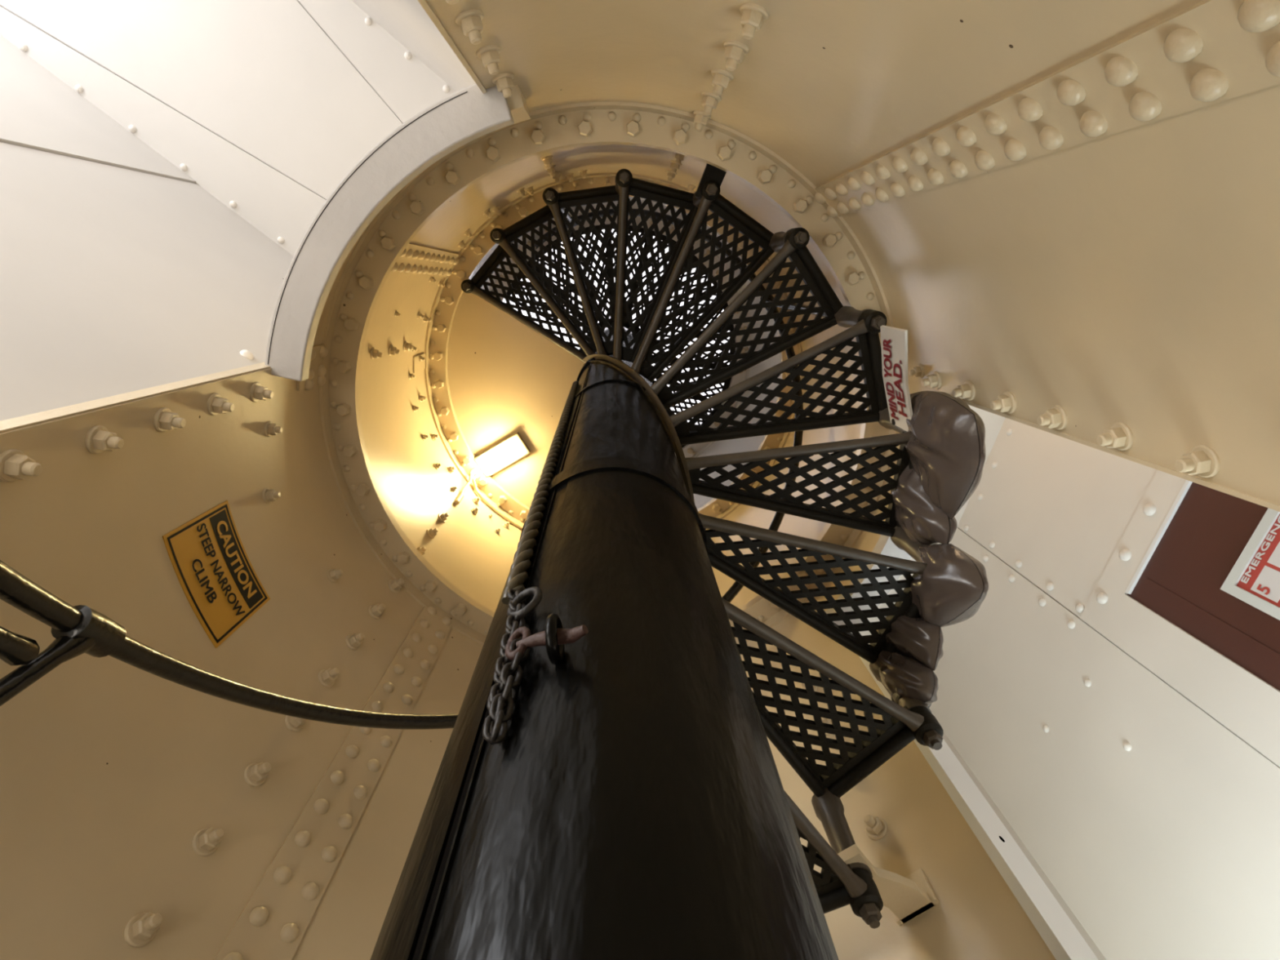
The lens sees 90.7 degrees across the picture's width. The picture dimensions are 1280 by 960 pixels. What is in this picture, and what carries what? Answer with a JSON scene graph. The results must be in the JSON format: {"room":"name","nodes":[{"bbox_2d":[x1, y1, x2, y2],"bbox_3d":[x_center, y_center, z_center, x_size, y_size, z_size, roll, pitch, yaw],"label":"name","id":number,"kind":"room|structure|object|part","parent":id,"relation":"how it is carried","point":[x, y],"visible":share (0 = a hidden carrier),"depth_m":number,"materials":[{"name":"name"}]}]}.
{"room":"lighthouse stairwell","nodes":[
{"label":"lighthouse stairwell","id":0,"kind":"room"},
{"bbox_2d":[0,35,293,421],"bbox_3d":[-2.086,-0.886,0.908,2.780,3.620,0.064,37,-77,-13],"label":"wall","id":1,"kind":"structure","parent":0,"point":[120,273],"depth_m":1.79,"materials":[{"name":"white metal"}]},
{"bbox_3d":[-2.486,-1.208,0.780,1.720,3.604,0.019,37,-77,-13],"label":"wall panel","id":2,"kind":"part","parent":1,"relation":"part of","materials":[{"name":"white paint"}]},
{"bbox_2d":[0,0,456,256],"bbox_3d":[-1.765,-1.775,2.533,2.943,0.064,1.060,37,-77,-13],"label":"ceiling","id":3,"kind":"structure","parent":0,"point":[268,106],"depth_m":2.57,"materials":[{"name":"white paint"}]},
{"bbox_3d":[-1.959,-1.544,2.586,2.540,0.013,0.367,37,-77,-13],"label":"panel","id":4,"kind":"part","parent":3,"relation":"part of","materials":[{"name":"white paint"}]},
{"bbox_3d":[-1.835,-1.826,2.500,2.720,0.010,0.980,37,-77,-13],"label":"panel","id":5,"kind":"part","parent":3,"relation":"part of","materials":[{"name":"white paint"}]},
{"bbox_3d":[-1.218,-1.755,2.544,1.660,0.013,0.326,37,-77,-13],"label":"panel","id":6,"kind":"part","parent":3,"relation":"part of","materials":[{"name":"white paint"}]},
{"bbox_2d":[311,213,378,360],"bbox_3d":[-0.673,-0.655,1.622,0.143,0.254,0.849,40,-78,-13],"label":"wall","id":7,"kind":"structure","parent":0,"point":[319,349],"depth_m":1.74,"materials":[{"name":"beige metal"}]},
{"bbox_2d":[265,83,530,381],"bbox_3d":[-0.634,-0.624,1.534,0.209,0.155,0.922,42,-78,-14],"label":"trim","id":8,"kind":"structure","parent":7,"relation":"attached to","point":[468,114],"depth_m":1.45,"materials":[{"name":"white metal"}]},
{"bbox_2d":[351,0,475,91],"bbox_3d":[-1.445,-1.644,0.684,2.776,3.620,0.040,37,-77,-13],"label":"wall","id":9,"kind":"structure","parent":0,"point":[406,21],"depth_m":1.79,"materials":[{"name":"white metal"}]},
{"bbox_2d":[447,291,585,506],"bbox_3d":[-0.418,-0.182,2.931,0.785,0.048,1.589,-43,-75,11],"label":"ceiling","id":10,"kind":"structure","parent":0,"point":[506,379],"depth_m":2.82,"materials":[{"name":"beige paint"}]},
{"bbox_2d":[454,432,530,529],"bbox_3d":[-0.559,0.117,2.836,0.320,0.309,0.521,-29,-73,7],"label":"ceiling lamp","id":11,"kind":"object","parent":10,"relation":"attached to","point":[513,448],"visible":0.86,"depth_m":2.86,"materials":[{"name":"white"}]},
{"bbox_2d":[478,439,522,474],"bbox_3d":[-0.634,-0.099,2.860,0.196,0.052,0.082,-29,-73,7],"label":"diffuser","id":12,"kind":"object","parent":11,"relation":"attached to","point":[508,451],"depth_m":2.84,"materials":[{"name":"white"}]},
{"bbox_2d":[0,357,1056,959],"bbox_3d":[-0.292,0.706,0.901,1.879,2.494,0.780,25,-75,-10],"label":"wall","id":13,"kind":"structure","parent":0,"point":[144,815],"depth_m":1.20,"materials":[{"name":"beige metal"}]},
{"bbox_2d":[0,361,270,433],"bbox_3d":[-0.918,0.046,0.529,0.095,2.240,0.007,13,-73,-6],"label":"trim","id":14,"kind":"structure","parent":13,"relation":"attached to","point":[16,423],"depth_m":1.11,"materials":[{"name":"beige metal"}]},
{"bbox_2d":[162,500,270,648],"bbox_3d":[-0.911,0.198,1.370,0.020,0.204,0.258,-11,-72,2],"label":"caution sign","id":15,"kind":"object","parent":13,"relation":"attached to","point":[212,566],"visible":1,"depth_m":1.36,"materials":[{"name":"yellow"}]},
{"bbox_3d":[-0.910,0.180,1.425,0.009,0.054,0.225,-11,-72,2],"label":"heading panel","id":16,"kind":"part","parent":15,"relation":"part of","materials":[{"name":"black"}]},
{"bbox_2d":[851,631,1106,959],"bbox_3d":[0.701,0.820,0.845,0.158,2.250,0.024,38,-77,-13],"label":"trim","id":17,"kind":"structure","parent":13,"relation":"attached to","point":[1054,926],"depth_m":1.17,"materials":[{"name":"white paint"}]},
{"bbox_2d":[319,101,897,644],"bbox_3d":[-0.091,-0.301,2.345,1.773,0.950,1.773,0,-72,-2],"label":"wall","id":18,"kind":"structure","parent":0,"point":[396,478],"depth_m":2.10,"materials":[{"name":"beige metal"}]},
{"bbox_2d":[424,172,802,529],"bbox_3d":[-0.128,-0.627,3.346,1.690,1.244,1.690,0,-72,-2],"label":"wall","id":19,"kind":"structure","parent":0,"point":[480,246],"depth_m":2.96,"materials":[{"name":"metal"}]},
{"bbox_2d":[426,0,1279,505],"bbox_3d":[0.357,-0.404,0.562,1.464,2.494,0.406,29,-75,-11],"label":"wall","id":20,"kind":"structure","parent":0,"point":[1068,211],"depth_m":1.00,"materials":[{"name":"beige metal"}]},
{"bbox_2d":[417,0,486,93],"bbox_3d":[-0.321,-0.567,0.351,0.010,2.240,0.113,-18,-72,4],"label":"trim","id":21,"kind":"structure","parent":20,"relation":"attached to","point":[424,3],"depth_m":1.11,"materials":[{"name":"beige metal"}]},
{"bbox_2d":[936,391,1279,511],"bbox_3d":[0.877,0.106,0.614,0.103,2.240,0.008,-10,-72,1],"label":"trim","id":22,"kind":"structure","parent":20,"relation":"attached to","point":[1237,494],"depth_m":1.04,"materials":[{"name":"beige metal"}]},
{"bbox_2d":[823,382,933,599],"bbox_3d":[0.739,0.068,1.909,0.110,0.254,0.736,14,-73,-6],"label":"wall","id":23,"kind":"structure","parent":0,"point":[867,541],"depth_m":1.98,"materials":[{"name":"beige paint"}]},
{"bbox_2d":[825,534,911,625],"bbox_3d":[0.709,0.121,1.768,0.161,0.044,0.741,15,-73,-7],"label":"trim","id":24,"kind":"structure","parent":23,"relation":"attached to","point":[884,545],"depth_m":1.80,"materials":[{"name":"white metal"}]},
{"bbox_2d":[859,404,1005,635],"bbox_3d":[0.938,-0.267,3.131,1.778,0.050,2.480,13,-73,-6],"label":"ceiling","id":25,"kind":"structure","parent":0,"point":[993,422],"depth_m":3.15,"materials":[{"name":"white metal"}]},
{"bbox_2d":[928,417,1279,959],"bbox_3d":[1.821,0.492,1.495,0.082,3.610,2.480,13,-73,-6],"label":"wall","id":26,"kind":"structure","parent":0,"point":[1136,762],"depth_m":2.23,"materials":[{"name":"white metal"}]},
{"bbox_3d":[1.872,-0.323,2.641,0.016,0.920,1.539,13,-73,-6],"label":"wall panel","id":27,"kind":"part","parent":26,"relation":"part of","materials":[{"name":"white metal"}]},
{"bbox_3d":[1.889,-0.161,2.143,0.020,0.120,1.539,13,-73,-6],"label":"door frame plate","id":28,"kind":"part","parent":26,"relation":"part of","materials":[{"name":"white metal"}]},
{"bbox_3d":[1.762,0.885,1.069,0.020,2.560,0.171,13,-73,-6],"label":"door frame plate","id":29,"kind":"part","parent":26,"relation":"part of","materials":[{"name":"white metal"}]},
{"bbox_2d":[1124,480,1279,690],"bbox_3d":[1.889,0.415,0.920,0.020,2.560,0.848,13,-73,-6],"label":"door","id":30,"kind":"structure","parent":26,"relation":"in","point":[1180,577],"depth_m":2.00,"materials":[{"name":"red paint"}]},
{"bbox_3d":[1.803,0.742,1.003,0.005,2.520,0.024,13,-73,-6],"label":"rail","id":31,"kind":"part","parent":30,"relation":"part of","materials":[{"name":"red paint"}]},
{"bbox_2d":[1220,508,1279,620],"bbox_3d":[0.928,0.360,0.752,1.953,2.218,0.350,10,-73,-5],"label":"notice","id":32,"kind":"object","parent":30,"relation":"attached to","point":[1254,579],"visible":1,"depth_m":1.85,"materials":[{"name":"white paper"}]},
{"bbox_3d":[1.812,0.298,1.816,0.001,0.080,0.081,13,-73,-6],"label":"white panel","id":33,"kind":"part","parent":32,"relation":"part of","materials":[{"name":"white paper"}]},
{"bbox_3d":[1.836,0.211,1.788,0.001,0.080,0.087,13,-73,-6],"label":"white panel","id":34,"kind":"part","parent":32,"relation":"part of","materials":[{"name":"white paper"}]},
{"bbox_3d":[0.019,0.047,-0.657,7.200,0.080,6.000,0,-72,-2],"label":"floor","id":35,"kind":"structure","parent":0,"visible":0},
{"bbox_2d":[0,163,943,959],"bbox_3d":[-0.096,-0.364,2.456,1.505,6.100,1.564,0,-72,-2],"label":"spiral staircase","id":36,"kind":"structure","parent":35,"relation":"on","point":[633,803],"depth_m":0.83,"materials":[{"name":"black metal"}]},
{"bbox_3d":[-0.743,0.126,0.656,0.040,0.216,0.276,8,-72,-5],"label":"rail","id":37,"kind":"part","parent":36,"relation":"part of","materials":[{"name":"black metal"}]},
{"bbox_3d":[-0.089,-0.279,2.277,1.489,3.324,1.489,0,-72,-2],"label":"handrail","id":38,"kind":"part","parent":36,"relation":"part of","materials":[{"name":"black metal"}]},
{"bbox_3d":[-0.162,0.200,0.696,0.030,2.410,0.169,14,-73,-6],"label":"plate","id":39,"kind":"part","parent":36,"relation":"part of","materials":[{"name":"black paint"}]},
{"bbox_2d":[482,586,542,745],"bbox_3d":[-0.108,0.141,0.539,0.049,0.234,0.022,-30,-73,8],"label":"chain","id":40,"kind":"object","parent":36,"relation":"attached to","point":[500,702],"visible":0.99,"depth_m":0.50,"materials":[{"name":"metal"}]},
{"bbox_3d":[-0.479,-0.671,2.720,0.576,0.044,0.044,31,-76,-11],"label":"arm","id":41,"kind":"part","parent":36,"relation":"part of","materials":[{"name":"brown metal"}]},
{"bbox_2d":[501,381,578,604],"bbox_3d":[-0.173,-0.101,1.386,0.025,1.544,0.065,40,-77,-13],"label":"rope","id":42,"kind":"object","parent":36,"relation":"hanging from","point":[518,575],"visible":0.97,"depth_m":0.88,"materials":[{"name":"fabric"}]},
{"bbox_3d":[-0.368,-0.718,2.498,0.044,0.044,0.576,-36,-74,9],"label":"arm","id":43,"kind":"part","parent":36,"relation":"part of","materials":[{"name":"brown metal"}]},
{"bbox_2d":[515,613,588,665],"bbox_3d":[-0.069,0.128,0.506,0.058,0.044,0.034,-41,-75,11],"label":"pin","id":44,"kind":"object","parent":36,"relation":"attached to","point":[555,637],"visible":1,"depth_m":0.50,"materials":[{"name":"metal"}]},
{"bbox_3d":[-0.225,-0.725,2.290,0.044,0.044,0.576,-17,-72,3],"label":"arm","id":45,"kind":"part","parent":36,"relation":"part of","materials":[{"name":"brown metal"}]},
{"bbox_3d":[-0.055,-0.995,2.127,0.057,0.180,0.058,2,-72,-3],"label":"riser post","id":46,"kind":"part","parent":36,"relation":"part of","materials":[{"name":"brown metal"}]},
{"bbox_3d":[-0.065,-0.683,2.099,0.044,0.044,0.576,2,-72,-3],"label":"arm","id":47,"kind":"part","parent":36,"relation":"part of","materials":[{"name":"brown metal"}]},
{"bbox_3d":[0.020,0.250,0.263,0.209,1.544,0.046,15,-73,-7],"label":"plate","id":48,"kind":"part","parent":36,"relation":"part of","materials":[{"name":"black paint"}]},
{"bbox_3d":[0.092,-0.590,1.925,0.044,0.044,0.576,21,-74,-9],"label":"arm","id":49,"kind":"part","parent":36,"relation":"part of","materials":[{"name":"brown metal"}]},
{"bbox_3d":[0.201,-0.881,1.963,0.057,0.180,0.058,21,-74,-9],"label":"riser post","id":50,"kind":"part","parent":36,"relation":"part of","materials":[{"name":"brown metal"}]},
{"bbox_3d":[0.228,-0.449,1.765,0.044,0.044,0.576,41,-78,-14],"label":"arm","id":51,"kind":"part","parent":36,"relation":"part of","materials":[{"name":"brown metal"}]},
{"bbox_3d":[0.327,-0.271,1.617,0.576,0.044,0.044,-26,-73,6],"label":"arm","id":52,"kind":"part","parent":36,"relation":"part of","materials":[{"name":"brown metal"}]},
{"bbox_3d":[0.421,-0.689,1.824,0.057,0.180,0.058,41,-78,-14],"label":"riser post","id":53,"kind":"part","parent":36,"relation":"part of","materials":[{"name":"brown metal"}]},
{"bbox_3d":[0.378,-0.069,1.474,0.576,0.044,0.044,-7,-72,0],"label":"arm","id":54,"kind":"part","parent":36,"relation":"part of","materials":[{"name":"brown metal"}]},
{"bbox_3d":[0.375,0.139,1.331,0.576,0.044,0.044,12,-73,-6],"label":"arm","id":55,"kind":"part","parent":36,"relation":"part of","materials":[{"name":"brown metal"}]},
{"bbox_3d":[0.320,0.336,1.183,0.576,0.044,0.044,32,-76,-12],"label":"arm","id":56,"kind":"part","parent":36,"relation":"part of","materials":[{"name":"brown metal"}]},
{"bbox_3d":[0.220,0.505,1.024,0.044,0.044,0.576,-35,-74,9],"label":"arm","id":57,"kind":"part","parent":36,"relation":"part of","materials":[{"name":"brown metal"}]},
{"bbox_3d":[0.385,0.686,1.218,0.057,0.180,0.058,-35,-74,9],"label":"riser post","id":58,"kind":"part","parent":36,"relation":"part of","materials":[{"name":"brown metal"}]},
{"bbox_3d":[0.580,-0.434,1.702,0.058,0.180,0.057,-26,-73,6],"label":"riser post","id":59,"kind":"part","parent":36,"relation":"part of","materials":[{"name":"brown metal"}]},
{"bbox_3d":[0.660,-0.141,1.590,0.058,0.180,0.057,-7,-72,0],"label":"riser post","id":60,"kind":"part","parent":36,"relation":"part of","materials":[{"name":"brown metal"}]},
{"bbox_2d":[880,324,912,431],"bbox_3d":[0.599,-0.232,1.469,0.013,0.186,0.254,-16,-72,3],"label":"sign","id":61,"kind":"object","parent":36,"relation":"attached to","point":[894,340],"visible":1,"depth_m":1.47,"materials":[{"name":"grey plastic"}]},
{"bbox_3d":[0.555,0.448,1.357,0.058,0.180,0.057,32,-76,-12],"label":"riser post","id":62,"kind":"part","parent":36,"relation":"part of","materials":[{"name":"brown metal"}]},
{"bbox_3d":[0.651,0.163,1.478,0.058,0.180,0.057,12,-73,-6],"label":"riser post","id":63,"kind":"part","parent":36,"relation":"part of","materials":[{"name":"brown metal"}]},
{"bbox_2d":[875,391,988,707],"bbox_3d":[0.338,0.205,0.559,1.038,2.144,0.603,31,-76,-11],"label":"guard","id":64,"kind":"object","parent":36,"relation":"attached to","point":[945,447],"visible":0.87,"depth_m":1.33,"materials":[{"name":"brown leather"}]}
]}

